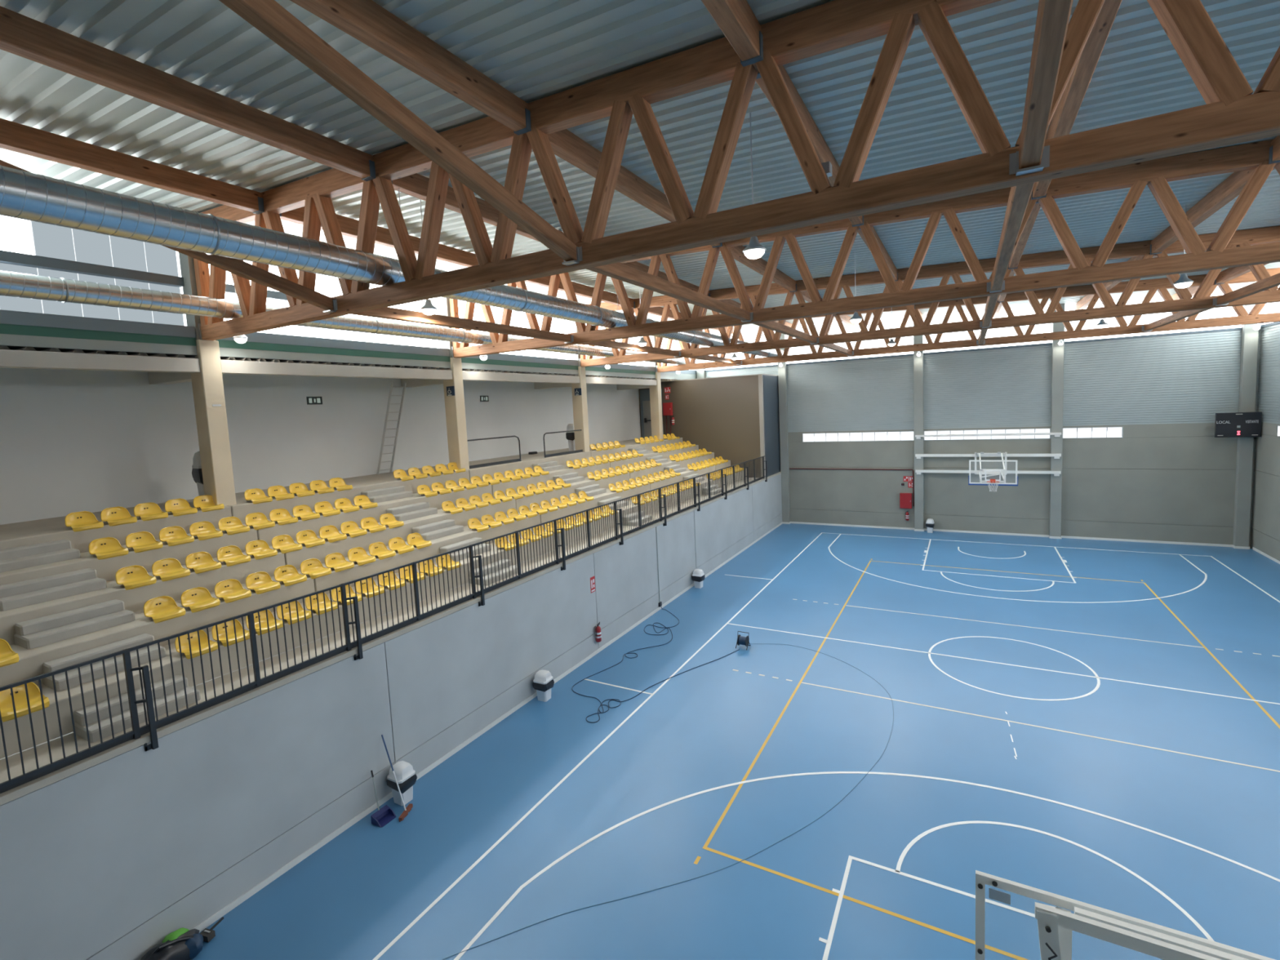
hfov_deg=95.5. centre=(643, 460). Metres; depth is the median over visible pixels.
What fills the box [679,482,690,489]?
seat
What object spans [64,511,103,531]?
seat
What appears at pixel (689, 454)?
seat
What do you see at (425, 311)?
diffuser
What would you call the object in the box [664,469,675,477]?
seat
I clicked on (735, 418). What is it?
wall
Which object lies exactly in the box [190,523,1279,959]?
floor
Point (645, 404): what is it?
door
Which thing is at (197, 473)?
litter bin
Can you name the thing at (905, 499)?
cabinet
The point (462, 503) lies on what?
seat
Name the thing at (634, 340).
window
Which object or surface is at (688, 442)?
seat
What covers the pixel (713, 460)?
seat
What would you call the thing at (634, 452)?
seat
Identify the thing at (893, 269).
purlin
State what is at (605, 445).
seat
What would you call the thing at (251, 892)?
baseboard
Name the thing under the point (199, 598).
seat
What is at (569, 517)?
seat
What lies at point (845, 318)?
purlin
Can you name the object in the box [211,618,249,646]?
seat
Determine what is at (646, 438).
seat
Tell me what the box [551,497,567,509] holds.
seat
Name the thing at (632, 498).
seat
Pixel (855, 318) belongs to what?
lamp
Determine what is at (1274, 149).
purlin
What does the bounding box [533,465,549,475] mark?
seat
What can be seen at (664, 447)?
seat
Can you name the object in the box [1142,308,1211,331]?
tie beam
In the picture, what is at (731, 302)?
purlin
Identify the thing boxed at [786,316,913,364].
window
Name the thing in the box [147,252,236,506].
pillar
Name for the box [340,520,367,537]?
seat
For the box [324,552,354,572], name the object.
seat
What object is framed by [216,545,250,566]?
seat
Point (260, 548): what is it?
seat
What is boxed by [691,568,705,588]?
litter bin
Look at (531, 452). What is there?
door stop
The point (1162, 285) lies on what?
roof truss
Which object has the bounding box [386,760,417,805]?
litter bin
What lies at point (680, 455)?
seat
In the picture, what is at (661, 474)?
seat
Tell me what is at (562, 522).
seat
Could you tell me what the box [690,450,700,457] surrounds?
seat
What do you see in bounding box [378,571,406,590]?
seat
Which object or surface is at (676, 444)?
seat
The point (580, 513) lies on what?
seat
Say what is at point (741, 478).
railing
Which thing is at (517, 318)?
window
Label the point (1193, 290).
purlin
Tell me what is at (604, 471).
seat
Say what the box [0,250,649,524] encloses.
wall
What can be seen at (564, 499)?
seat
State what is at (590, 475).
seat
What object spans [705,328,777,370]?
window
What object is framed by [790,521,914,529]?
baseboard
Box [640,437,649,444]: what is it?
seat
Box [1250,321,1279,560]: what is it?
wall
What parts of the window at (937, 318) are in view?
pane, pane, pane, pane, pane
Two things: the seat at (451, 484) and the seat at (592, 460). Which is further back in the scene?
the seat at (592, 460)
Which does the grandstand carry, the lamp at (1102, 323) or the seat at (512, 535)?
the seat at (512, 535)
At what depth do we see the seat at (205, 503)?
12.43 m
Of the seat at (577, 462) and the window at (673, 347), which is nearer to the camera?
the seat at (577, 462)
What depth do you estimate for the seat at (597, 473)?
22.41 m
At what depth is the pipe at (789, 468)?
30.61 m
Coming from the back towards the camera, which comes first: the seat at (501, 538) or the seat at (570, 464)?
the seat at (570, 464)
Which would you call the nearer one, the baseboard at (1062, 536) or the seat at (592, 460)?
the seat at (592, 460)
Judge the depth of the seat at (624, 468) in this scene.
24.15 m
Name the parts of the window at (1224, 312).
pane, pane, pane, pane, pane, pane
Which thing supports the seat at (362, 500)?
on the grandstand
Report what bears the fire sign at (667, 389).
attached to the wall at (735, 418)
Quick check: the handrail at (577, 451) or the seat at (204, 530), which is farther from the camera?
the handrail at (577, 451)
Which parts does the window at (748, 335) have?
pane, pane, pane, pane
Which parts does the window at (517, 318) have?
pane, pane, pane, pane, pane, pane, pane, pane, pane, pane, pane, pane, pane, pane, pane, pane, pane, pane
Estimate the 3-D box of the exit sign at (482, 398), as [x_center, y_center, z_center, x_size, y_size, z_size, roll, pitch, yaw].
[-6.277,-2.462,22.973,0.013,0.230,0.460,0,6,29]
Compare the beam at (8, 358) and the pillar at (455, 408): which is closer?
the beam at (8, 358)
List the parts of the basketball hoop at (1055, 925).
maker plate, adjusting rod, frame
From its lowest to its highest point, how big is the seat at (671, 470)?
0.340 m
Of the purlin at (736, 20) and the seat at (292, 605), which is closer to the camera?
the purlin at (736, 20)
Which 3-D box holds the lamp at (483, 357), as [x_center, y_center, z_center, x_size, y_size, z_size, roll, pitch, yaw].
[-5.223,-4.551,18.707,0.264,2.600,0.260,0,6,29]
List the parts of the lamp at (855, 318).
suspension rod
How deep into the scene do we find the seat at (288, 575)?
11.20 m
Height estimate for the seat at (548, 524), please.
0.340 m
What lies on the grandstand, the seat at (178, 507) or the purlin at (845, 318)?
the seat at (178, 507)
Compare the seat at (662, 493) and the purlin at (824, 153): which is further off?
the seat at (662, 493)
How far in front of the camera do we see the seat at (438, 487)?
16.76 m
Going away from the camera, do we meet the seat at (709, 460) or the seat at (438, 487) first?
the seat at (438, 487)
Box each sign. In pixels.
[306,396,322,404]
[446,386,454,395]
[480,395,488,401]
[574,387,581,395]
[590,576,595,593]
[664,386,670,393]
[903,475,912,481]
[907,481,912,488]
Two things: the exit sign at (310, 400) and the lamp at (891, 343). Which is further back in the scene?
the lamp at (891, 343)
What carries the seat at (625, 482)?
on the grandstand
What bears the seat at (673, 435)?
on the grandstand
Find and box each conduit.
[655,526,662,607]
[693,515,696,564]
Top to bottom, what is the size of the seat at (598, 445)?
0.340 m
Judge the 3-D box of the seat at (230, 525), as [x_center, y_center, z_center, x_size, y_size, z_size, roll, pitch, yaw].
[-8.450,1.339,11.992,0.457,0.340,0.458,0,6,29]
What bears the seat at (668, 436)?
on the grandstand
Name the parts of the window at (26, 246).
pane, pane, pane, pane, pane, glazing rail, pane, pane, pane, pane, pane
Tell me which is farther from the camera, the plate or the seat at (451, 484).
the seat at (451, 484)
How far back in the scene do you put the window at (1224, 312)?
24.87 m
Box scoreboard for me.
[1214,411,1262,437]
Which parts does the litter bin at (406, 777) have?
lid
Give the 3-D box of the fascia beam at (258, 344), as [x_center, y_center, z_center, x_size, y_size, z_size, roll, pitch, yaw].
[-7.798,-2.904,15.550,0.295,0.590,6.550,0,6,29]
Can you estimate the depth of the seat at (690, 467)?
27.57 m
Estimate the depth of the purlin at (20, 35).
6.86 m
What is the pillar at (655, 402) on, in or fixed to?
on the grandstand
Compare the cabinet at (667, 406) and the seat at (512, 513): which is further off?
the cabinet at (667, 406)
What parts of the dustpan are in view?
handle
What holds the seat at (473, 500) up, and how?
on the grandstand
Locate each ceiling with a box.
[0,0,1279,332]
[0,345,677,382]
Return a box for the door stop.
[528,451,537,454]
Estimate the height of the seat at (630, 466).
0.340 m
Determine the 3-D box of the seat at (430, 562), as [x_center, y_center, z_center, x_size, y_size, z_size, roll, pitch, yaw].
[-4.735,2.377,12.933,0.457,0.340,0.458,0,6,29]
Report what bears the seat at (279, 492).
on the grandstand
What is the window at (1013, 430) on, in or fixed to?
in the wall at (1169, 477)
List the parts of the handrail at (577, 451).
kerb plate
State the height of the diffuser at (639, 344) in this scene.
0.094 m
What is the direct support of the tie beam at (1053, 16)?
attached to the roof truss at (1231, 114)
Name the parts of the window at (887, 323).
pane, pane, pane, pane, pane, pane, pane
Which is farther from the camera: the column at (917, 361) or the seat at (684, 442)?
the seat at (684, 442)
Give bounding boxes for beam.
[0,160,337,313]
[0,309,197,355]
[0,349,200,373]
[216,332,450,368]
[218,0,582,265]
[220,360,452,379]
[351,306,573,343]
[459,353,578,374]
[462,370,579,383]
[580,340,680,357]
[583,364,655,378]
[586,262,753,322]
[586,376,657,385]
[660,369,697,379]
[687,355,742,364]
[751,320,818,344]
[819,343,853,355]
[976,328,987,345]
[979,294,999,328]
[986,182,1035,293]
[1008,0,1073,176]
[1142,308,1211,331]
[1213,272,1279,306]
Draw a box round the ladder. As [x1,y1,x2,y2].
[376,382,406,474]
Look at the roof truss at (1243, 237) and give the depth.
17.45 m
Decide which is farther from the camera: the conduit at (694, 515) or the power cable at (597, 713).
the conduit at (694, 515)
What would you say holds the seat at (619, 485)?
on the grandstand
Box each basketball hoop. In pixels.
[915,432,1061,492]
[975,870,1275,959]
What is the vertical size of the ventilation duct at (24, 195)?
1.686 m
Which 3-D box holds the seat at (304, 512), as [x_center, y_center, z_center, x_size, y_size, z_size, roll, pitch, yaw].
[-7.721,1.189,13.301,0.457,0.340,0.458,0,6,29]
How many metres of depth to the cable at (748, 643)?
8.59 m
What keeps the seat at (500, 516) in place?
on the grandstand
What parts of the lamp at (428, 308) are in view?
suspension rod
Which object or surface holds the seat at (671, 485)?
on the grandstand
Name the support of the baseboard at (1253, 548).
attached to the wall at (1265, 524)
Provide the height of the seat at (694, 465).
0.340 m
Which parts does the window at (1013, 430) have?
pane, pane, pane, pane, pane, pane, pane, pane, pane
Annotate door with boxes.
[640,388,663,438]
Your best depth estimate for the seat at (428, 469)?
17.62 m
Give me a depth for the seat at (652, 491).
22.45 m
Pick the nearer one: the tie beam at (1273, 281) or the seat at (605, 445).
the tie beam at (1273, 281)
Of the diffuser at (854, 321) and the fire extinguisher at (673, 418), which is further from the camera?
the fire extinguisher at (673, 418)
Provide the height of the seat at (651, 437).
0.340 m
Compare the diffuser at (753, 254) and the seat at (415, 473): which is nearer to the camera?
the diffuser at (753, 254)
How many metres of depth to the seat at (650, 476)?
24.17 m
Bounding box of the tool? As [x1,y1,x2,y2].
[199,916,223,942]
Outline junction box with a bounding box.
[821,160,831,178]
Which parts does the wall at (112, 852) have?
concrete panel, concrete panel, concrete panel, concrete panel, concrete panel, concrete panel, concrete panel, concrete panel, concrete panel, concrete panel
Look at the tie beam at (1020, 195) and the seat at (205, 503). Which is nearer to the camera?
the tie beam at (1020, 195)
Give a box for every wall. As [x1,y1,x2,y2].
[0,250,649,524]
[0,471,782,959]
[638,373,780,477]
[688,327,1262,547]
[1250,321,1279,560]
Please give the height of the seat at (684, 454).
0.340 m
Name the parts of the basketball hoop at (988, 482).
mounting rail, mounting rail, mounting rail, wall frame, backboard frame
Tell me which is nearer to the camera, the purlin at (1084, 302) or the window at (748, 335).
the purlin at (1084, 302)
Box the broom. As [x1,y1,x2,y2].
[381,734,413,822]
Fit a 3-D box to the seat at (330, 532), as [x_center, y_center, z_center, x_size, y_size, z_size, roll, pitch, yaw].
[-6.889,1.619,12.884,0.457,0.340,0.458,0,6,30]
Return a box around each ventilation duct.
[0,164,789,356]
[0,261,704,364]
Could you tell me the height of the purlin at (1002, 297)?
0.352 m
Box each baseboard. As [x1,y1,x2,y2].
[193,521,782,932]
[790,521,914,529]
[924,528,1048,537]
[1061,535,1232,546]
[1252,546,1279,564]
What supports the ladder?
on the grandstand
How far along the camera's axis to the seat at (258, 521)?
12.46 m
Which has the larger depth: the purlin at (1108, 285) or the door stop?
the door stop
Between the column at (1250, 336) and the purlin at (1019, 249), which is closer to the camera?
the purlin at (1019, 249)
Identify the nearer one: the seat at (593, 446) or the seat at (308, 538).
the seat at (308, 538)
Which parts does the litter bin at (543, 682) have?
lid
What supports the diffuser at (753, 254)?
attached to the lamp at (754, 250)
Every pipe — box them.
[669,415,671,435]
[789,468,914,506]
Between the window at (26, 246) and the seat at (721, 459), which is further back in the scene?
the seat at (721, 459)
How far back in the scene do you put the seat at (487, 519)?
15.93 m
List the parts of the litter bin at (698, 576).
lid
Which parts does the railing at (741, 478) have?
post, bracket post, post, post, bracket post, rail, post, post, bracket post, post, post, bracket post, post, post, bracket post, post, post, bracket post, post, post, bracket post, post, post, bracket post, post, post, bracket post, post, post, bracket post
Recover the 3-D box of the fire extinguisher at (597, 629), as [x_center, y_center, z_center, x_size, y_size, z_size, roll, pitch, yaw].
[-1.272,4.850,16.462,0.170,0.526,0.166,-4,5,-17]
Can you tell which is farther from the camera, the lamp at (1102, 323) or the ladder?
the lamp at (1102, 323)
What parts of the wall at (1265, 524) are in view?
concrete panel, concrete panel, concrete panel, concrete panel, concrete panel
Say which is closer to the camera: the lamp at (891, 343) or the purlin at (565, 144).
the purlin at (565, 144)
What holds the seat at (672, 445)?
on the grandstand
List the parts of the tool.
handle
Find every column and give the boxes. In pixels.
[696,344,705,378]
[777,333,791,524]
[913,314,924,531]
[1048,303,1064,538]
[1232,304,1259,549]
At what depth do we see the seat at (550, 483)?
19.85 m
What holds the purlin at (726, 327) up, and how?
attached to the roof truss at (1162, 285)
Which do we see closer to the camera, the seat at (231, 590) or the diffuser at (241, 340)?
the seat at (231, 590)
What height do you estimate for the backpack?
0.374 m
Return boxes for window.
[0,215,184,325]
[208,260,439,347]
[457,300,568,359]
[585,323,648,366]
[660,337,684,366]
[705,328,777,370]
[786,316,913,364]
[802,431,914,442]
[923,428,1050,440]
[924,305,1052,352]
[1062,426,1123,438]
[1064,293,1241,341]
[1263,284,1279,324]
[1277,426,1279,435]
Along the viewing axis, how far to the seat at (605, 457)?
24.57 m
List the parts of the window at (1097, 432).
pane, pane, pane, pane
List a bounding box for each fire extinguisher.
[594,622,601,642]
[671,415,674,425]
[905,510,909,520]
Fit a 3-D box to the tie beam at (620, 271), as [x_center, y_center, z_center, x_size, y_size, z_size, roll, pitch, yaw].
[0.812,-3.048,10.740,0.300,0.225,6.730,0,6,29]
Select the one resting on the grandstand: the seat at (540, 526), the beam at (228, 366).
the seat at (540, 526)
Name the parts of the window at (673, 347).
pane, pane, pane, pane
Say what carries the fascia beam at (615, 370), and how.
attached to the ceiling at (2, 347)
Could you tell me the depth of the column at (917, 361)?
29.34 m
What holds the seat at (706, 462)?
on the grandstand
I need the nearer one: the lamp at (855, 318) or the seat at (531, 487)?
the lamp at (855, 318)
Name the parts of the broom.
handle, handle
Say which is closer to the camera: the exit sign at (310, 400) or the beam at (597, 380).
the exit sign at (310, 400)
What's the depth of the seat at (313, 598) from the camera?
10.77 m
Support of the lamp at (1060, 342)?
attached to the column at (1057, 366)
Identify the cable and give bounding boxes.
[441,643,893,959]
[571,607,739,722]
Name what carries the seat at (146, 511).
on the grandstand
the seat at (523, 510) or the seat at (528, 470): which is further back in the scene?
the seat at (528, 470)
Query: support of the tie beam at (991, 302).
attached to the roof truss at (1243, 237)
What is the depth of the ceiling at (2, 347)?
13.52 m
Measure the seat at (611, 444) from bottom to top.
0.340 m
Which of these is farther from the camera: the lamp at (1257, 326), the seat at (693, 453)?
the seat at (693, 453)
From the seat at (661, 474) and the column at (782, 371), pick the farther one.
the column at (782, 371)
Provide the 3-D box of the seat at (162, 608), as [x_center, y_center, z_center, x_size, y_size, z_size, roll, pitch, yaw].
[-7.759,2.399,9.412,0.457,0.340,0.458,0,6,29]
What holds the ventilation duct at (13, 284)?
hanging from the ceiling at (535, 50)
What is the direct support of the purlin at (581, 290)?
attached to the roof truss at (1155, 174)
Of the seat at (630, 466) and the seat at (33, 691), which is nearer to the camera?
the seat at (33, 691)
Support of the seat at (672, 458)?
on the grandstand
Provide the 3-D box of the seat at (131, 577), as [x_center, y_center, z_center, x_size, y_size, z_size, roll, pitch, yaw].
[-8.589,1.969,9.832,0.457,0.340,0.458,0,6,28]
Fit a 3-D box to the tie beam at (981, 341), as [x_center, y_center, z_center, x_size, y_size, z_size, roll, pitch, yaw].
[11.909,-4.425,20.393,0.300,0.225,6.730,0,6,29]
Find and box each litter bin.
[191,450,204,495]
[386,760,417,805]
[532,669,554,702]
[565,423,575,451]
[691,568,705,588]
[925,518,934,533]
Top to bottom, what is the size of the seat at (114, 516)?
0.340 m
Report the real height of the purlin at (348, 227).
0.352 m
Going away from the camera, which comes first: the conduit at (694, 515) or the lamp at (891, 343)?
the conduit at (694, 515)
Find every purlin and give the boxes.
[0,5,375,181]
[0,118,264,214]
[279,206,479,266]
[289,0,531,135]
[391,173,564,241]
[524,275,635,308]
[546,128,722,248]
[622,261,710,296]
[648,306,682,319]
[701,0,763,66]
[710,326,734,334]
[720,299,741,307]
[729,245,796,292]
[755,65,863,226]
[774,320,791,327]
[794,291,836,315]
[834,315,856,327]
[857,226,897,281]
[993,302,1002,317]
[997,270,1014,302]
[1008,201,1040,269]
[1031,0,1122,199]
[1075,294,1093,310]
[1102,255,1155,291]
[1150,167,1275,254]
[1171,284,1217,299]
[1214,262,1269,284]
[1268,135,1279,164]
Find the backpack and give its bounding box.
[140,927,203,959]
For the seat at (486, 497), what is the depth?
17.22 m
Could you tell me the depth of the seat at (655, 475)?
24.62 m
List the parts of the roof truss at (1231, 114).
bearing plate, post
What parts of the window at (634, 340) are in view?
pane, pane, pane, pane, pane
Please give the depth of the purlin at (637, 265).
17.98 m
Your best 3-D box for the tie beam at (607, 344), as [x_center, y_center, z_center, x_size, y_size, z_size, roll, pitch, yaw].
[-0.324,-3.750,19.287,0.300,0.225,6.730,0,6,29]
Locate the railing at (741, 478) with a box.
[0,455,767,793]
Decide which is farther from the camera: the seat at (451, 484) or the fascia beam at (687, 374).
the fascia beam at (687, 374)
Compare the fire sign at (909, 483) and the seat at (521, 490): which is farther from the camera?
the fire sign at (909, 483)
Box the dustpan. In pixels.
[370,769,395,827]
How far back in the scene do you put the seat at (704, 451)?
31.48 m
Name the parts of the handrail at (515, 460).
kerb plate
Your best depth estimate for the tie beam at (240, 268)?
9.08 m
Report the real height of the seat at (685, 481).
0.340 m
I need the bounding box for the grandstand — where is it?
[0,437,758,783]
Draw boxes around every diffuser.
[234,337,247,343]
[421,308,436,315]
[638,342,646,346]
[744,248,764,259]
[850,319,861,323]
[1097,324,1106,328]
[1174,282,1191,288]
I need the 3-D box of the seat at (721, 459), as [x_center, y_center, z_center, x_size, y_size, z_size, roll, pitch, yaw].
[4.279,-0.080,31.034,0.457,0.340,0.458,0,6,30]
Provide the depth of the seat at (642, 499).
21.60 m
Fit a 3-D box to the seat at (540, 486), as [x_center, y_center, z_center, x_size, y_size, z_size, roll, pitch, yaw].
[-3.281,0.876,19.365,0.457,0.340,0.458,0,6,29]
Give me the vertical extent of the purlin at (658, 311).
0.352 m
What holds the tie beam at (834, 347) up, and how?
attached to the roof truss at (1243, 237)
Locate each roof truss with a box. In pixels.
[193,0,1279,340]
[448,139,1279,358]
[578,225,1279,366]
[655,267,1279,372]
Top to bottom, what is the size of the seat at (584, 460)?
0.340 m
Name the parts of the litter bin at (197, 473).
lid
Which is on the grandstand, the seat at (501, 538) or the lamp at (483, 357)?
the seat at (501, 538)
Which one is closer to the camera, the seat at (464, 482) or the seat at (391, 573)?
the seat at (391, 573)
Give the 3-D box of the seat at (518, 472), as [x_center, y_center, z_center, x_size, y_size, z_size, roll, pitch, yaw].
[-4.112,0.446,19.783,0.457,0.340,0.458,0,6,28]
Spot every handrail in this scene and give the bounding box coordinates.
[466,435,520,468]
[542,429,582,457]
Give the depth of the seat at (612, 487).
21.53 m
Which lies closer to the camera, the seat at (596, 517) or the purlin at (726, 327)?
the seat at (596, 517)
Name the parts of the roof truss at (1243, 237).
post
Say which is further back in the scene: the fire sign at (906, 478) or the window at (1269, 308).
the fire sign at (906, 478)
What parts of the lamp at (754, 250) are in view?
suspension rod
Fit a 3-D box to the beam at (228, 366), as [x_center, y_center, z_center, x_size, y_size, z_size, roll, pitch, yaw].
[-7.737,-2.392,15.575,0.300,0.280,6.550,0,6,29]
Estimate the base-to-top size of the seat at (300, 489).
0.340 m
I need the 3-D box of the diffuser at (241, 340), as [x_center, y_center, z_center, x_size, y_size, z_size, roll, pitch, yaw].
[-8.668,-2.583,12.523,0.228,0.094,0.224,0,6,29]
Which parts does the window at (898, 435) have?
pane, pane, pane, pane, pane, pane, pane, pane, pane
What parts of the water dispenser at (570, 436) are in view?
lid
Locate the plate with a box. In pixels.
[212,404,221,406]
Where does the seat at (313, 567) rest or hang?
on the grandstand
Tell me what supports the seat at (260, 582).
on the grandstand
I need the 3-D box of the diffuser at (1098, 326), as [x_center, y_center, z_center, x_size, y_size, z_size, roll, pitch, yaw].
[15.886,-4.654,20.136,0.285,0.094,0.281,0,6,29]
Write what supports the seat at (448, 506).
on the grandstand
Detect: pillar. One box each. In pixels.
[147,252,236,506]
[400,297,469,469]
[533,320,590,452]
[616,335,662,439]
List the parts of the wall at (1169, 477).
concrete panel, concrete panel, concrete panel, concrete panel, concrete panel, concrete panel, concrete panel, concrete panel, concrete panel, concrete panel, concrete panel, concrete panel, concrete panel, concrete panel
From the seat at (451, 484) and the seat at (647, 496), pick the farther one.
the seat at (647, 496)
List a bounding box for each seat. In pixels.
[0,638,19,666]
[0,681,49,722]
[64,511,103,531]
[88,537,128,559]
[100,506,137,526]
[115,564,156,590]
[124,531,163,552]
[133,502,168,520]
[143,595,185,622]
[151,558,190,581]
[159,525,194,546]
[164,498,197,516]
[174,629,217,659]
[180,586,220,613]
[185,551,221,573]
[189,520,222,540]
[193,494,224,511]
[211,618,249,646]
[214,578,251,603]
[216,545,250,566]
[217,516,249,535]
[244,488,272,504]
[244,512,275,530]
[244,539,277,559]
[245,571,280,594]
[245,608,283,635]
[267,485,294,500]
[269,508,297,525]
[271,534,302,553]
[274,564,306,586]
[276,600,311,624]
[288,482,315,497]
[292,504,319,520]
[296,529,325,547]
[300,558,331,578]
[305,592,337,615]
[309,480,334,493]
[314,501,340,516]
[319,524,346,542]
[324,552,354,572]
[328,477,352,491]
[331,584,361,605]
[334,497,359,512]
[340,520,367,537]
[347,546,375,565]
[353,494,377,509]
[355,577,384,597]
[360,516,386,533]
[368,542,395,559]
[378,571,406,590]
[379,513,404,528]
[388,537,414,554]
[393,469,413,481]
[398,564,426,583]
[406,533,431,549]
[408,467,427,479]
[417,484,437,497]
[417,559,444,577]
[422,465,441,476]
[431,482,451,494]
[435,463,453,475]
[435,554,461,570]
[441,500,462,514]
[444,480,464,492]
[447,462,466,472]
[455,497,475,511]
[457,478,476,489]
[467,517,488,532]
[469,495,488,507]
[470,475,488,487]
[481,493,501,505]
[481,514,502,528]
[482,474,499,485]
[493,472,511,483]
[493,490,512,502]
[494,511,514,524]
[494,536,515,551]
[504,470,520,480]
[505,488,523,499]
[506,508,526,521]
[508,533,528,546]
[514,468,530,479]
[516,485,533,497]
[518,505,537,518]
[520,528,541,542]
[524,466,540,476]
[527,484,543,494]
[529,502,547,515]
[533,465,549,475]
[533,525,552,537]
[537,481,553,492]
[540,500,557,511]
[544,522,560,533]
[546,480,562,489]
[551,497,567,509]
[555,478,571,488]
[556,519,573,530]
[560,495,576,506]
[565,515,582,527]
[566,460,580,469]
[569,493,585,503]
[573,458,587,467]
[575,512,591,524]
[577,490,594,501]
[581,457,595,466]
[585,510,600,520]
[586,471,600,480]
[588,457,601,465]
[589,444,601,451]
[593,507,608,518]
[594,470,608,479]
[595,443,608,450]
[595,455,608,463]
[601,468,614,477]
[601,505,617,515]
[602,442,613,449]
[602,454,614,462]
[608,441,619,448]
[608,453,620,461]
[608,467,622,475]
[608,483,622,493]
[613,440,625,447]
[614,452,626,460]
[615,466,627,474]
[615,481,629,490]
[621,451,632,458]
[622,464,634,473]
[622,480,635,488]
[626,450,638,457]
[627,463,639,471]
[629,478,642,487]
[631,449,643,457]
[631,496,644,505]
[633,462,645,470]
[634,438,644,444]
[635,476,648,485]
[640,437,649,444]
[640,461,651,468]
[640,494,651,503]
[641,475,654,484]
[644,436,654,443]
[644,459,656,467]
[644,492,657,501]
[647,473,659,482]
[648,435,658,442]
[650,458,662,466]
[650,490,663,497]
[652,446,662,453]
[653,435,663,441]
[653,472,665,480]
[656,445,666,452]
[657,488,669,496]
[658,471,671,479]
[661,444,671,451]
[662,434,671,439]
[662,486,675,494]
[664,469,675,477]
[666,433,675,439]
[666,444,675,450]
[668,484,680,493]
[669,454,679,462]
[669,468,680,475]
[670,443,679,449]
[671,433,679,439]
[674,442,684,448]
[674,453,684,461]
[674,483,685,491]
[678,441,688,448]
[678,453,688,459]
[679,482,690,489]
[682,441,692,447]
[682,452,693,458]
[684,480,693,488]
[686,440,695,446]
[687,451,697,457]
[687,463,697,471]
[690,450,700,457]
[691,462,702,470]
[694,449,704,456]
[696,462,706,468]
[698,448,708,455]
[700,461,710,467]
[702,448,711,454]
[704,459,714,466]
[707,458,717,465]
[711,457,721,464]
[715,457,724,463]
[719,456,728,462]
[735,464,743,470]
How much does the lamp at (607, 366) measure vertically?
2.600 m
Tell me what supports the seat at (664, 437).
on the grandstand
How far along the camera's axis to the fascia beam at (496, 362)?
21.26 m
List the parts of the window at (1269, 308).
pane, pane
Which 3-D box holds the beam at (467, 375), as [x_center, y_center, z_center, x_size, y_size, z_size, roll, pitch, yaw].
[-4.373,-3.085,21.617,0.300,0.280,6.550,0,6,29]
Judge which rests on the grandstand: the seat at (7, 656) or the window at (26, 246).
the seat at (7, 656)
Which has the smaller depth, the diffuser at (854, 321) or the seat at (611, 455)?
the diffuser at (854, 321)
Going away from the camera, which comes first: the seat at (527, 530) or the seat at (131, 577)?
the seat at (131, 577)
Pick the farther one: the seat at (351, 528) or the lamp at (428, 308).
the seat at (351, 528)
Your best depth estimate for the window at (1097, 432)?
26.12 m
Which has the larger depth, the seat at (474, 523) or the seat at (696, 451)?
the seat at (696, 451)
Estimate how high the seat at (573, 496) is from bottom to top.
0.340 m
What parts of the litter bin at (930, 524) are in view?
lid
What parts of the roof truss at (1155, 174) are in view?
post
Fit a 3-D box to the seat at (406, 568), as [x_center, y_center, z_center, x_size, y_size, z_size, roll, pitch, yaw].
[-4.978,2.427,12.496,0.457,0.340,0.458,0,6,29]
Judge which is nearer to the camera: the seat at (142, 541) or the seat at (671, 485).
the seat at (142, 541)
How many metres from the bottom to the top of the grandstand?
2.430 m
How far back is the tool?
7.86 m
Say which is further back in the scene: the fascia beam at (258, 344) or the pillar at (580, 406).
the pillar at (580, 406)
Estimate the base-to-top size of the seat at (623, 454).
0.340 m
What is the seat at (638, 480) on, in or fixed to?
on the grandstand
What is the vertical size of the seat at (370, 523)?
0.340 m
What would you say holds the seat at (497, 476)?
on the grandstand
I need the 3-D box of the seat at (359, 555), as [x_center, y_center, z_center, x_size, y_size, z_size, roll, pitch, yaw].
[-6.053,2.048,12.476,0.457,0.340,0.458,0,6,29]
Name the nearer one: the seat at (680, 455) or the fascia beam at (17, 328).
the fascia beam at (17, 328)
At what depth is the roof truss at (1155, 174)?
11.45 m
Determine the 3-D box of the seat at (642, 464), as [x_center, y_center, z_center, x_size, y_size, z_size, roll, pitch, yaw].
[0.086,0.182,25.412,0.457,0.340,0.458,0,6,28]
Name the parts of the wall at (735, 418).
trim, edge trim, panel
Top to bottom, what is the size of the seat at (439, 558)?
0.340 m
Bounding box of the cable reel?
[735,631,751,649]
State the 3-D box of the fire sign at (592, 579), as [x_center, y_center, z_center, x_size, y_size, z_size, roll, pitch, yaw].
[-1.422,3.480,16.385,0.007,0.440,0.220,0,6,29]
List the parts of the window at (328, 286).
pane, pane, pane, glazing rail, pane, pane, pane, pane, pane, pane, pane, pane, pane, pane, pane, pane, pane, pane, pane, pane, pane, pane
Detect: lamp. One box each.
[233,289,248,343]
[419,199,437,315]
[479,307,487,360]
[604,364,610,368]
[637,286,647,346]
[730,325,737,359]
[742,112,765,259]
[849,248,862,323]
[887,327,896,346]
[1057,339,1063,345]
[1096,303,1107,328]
[1173,204,1193,288]
[1253,323,1261,329]

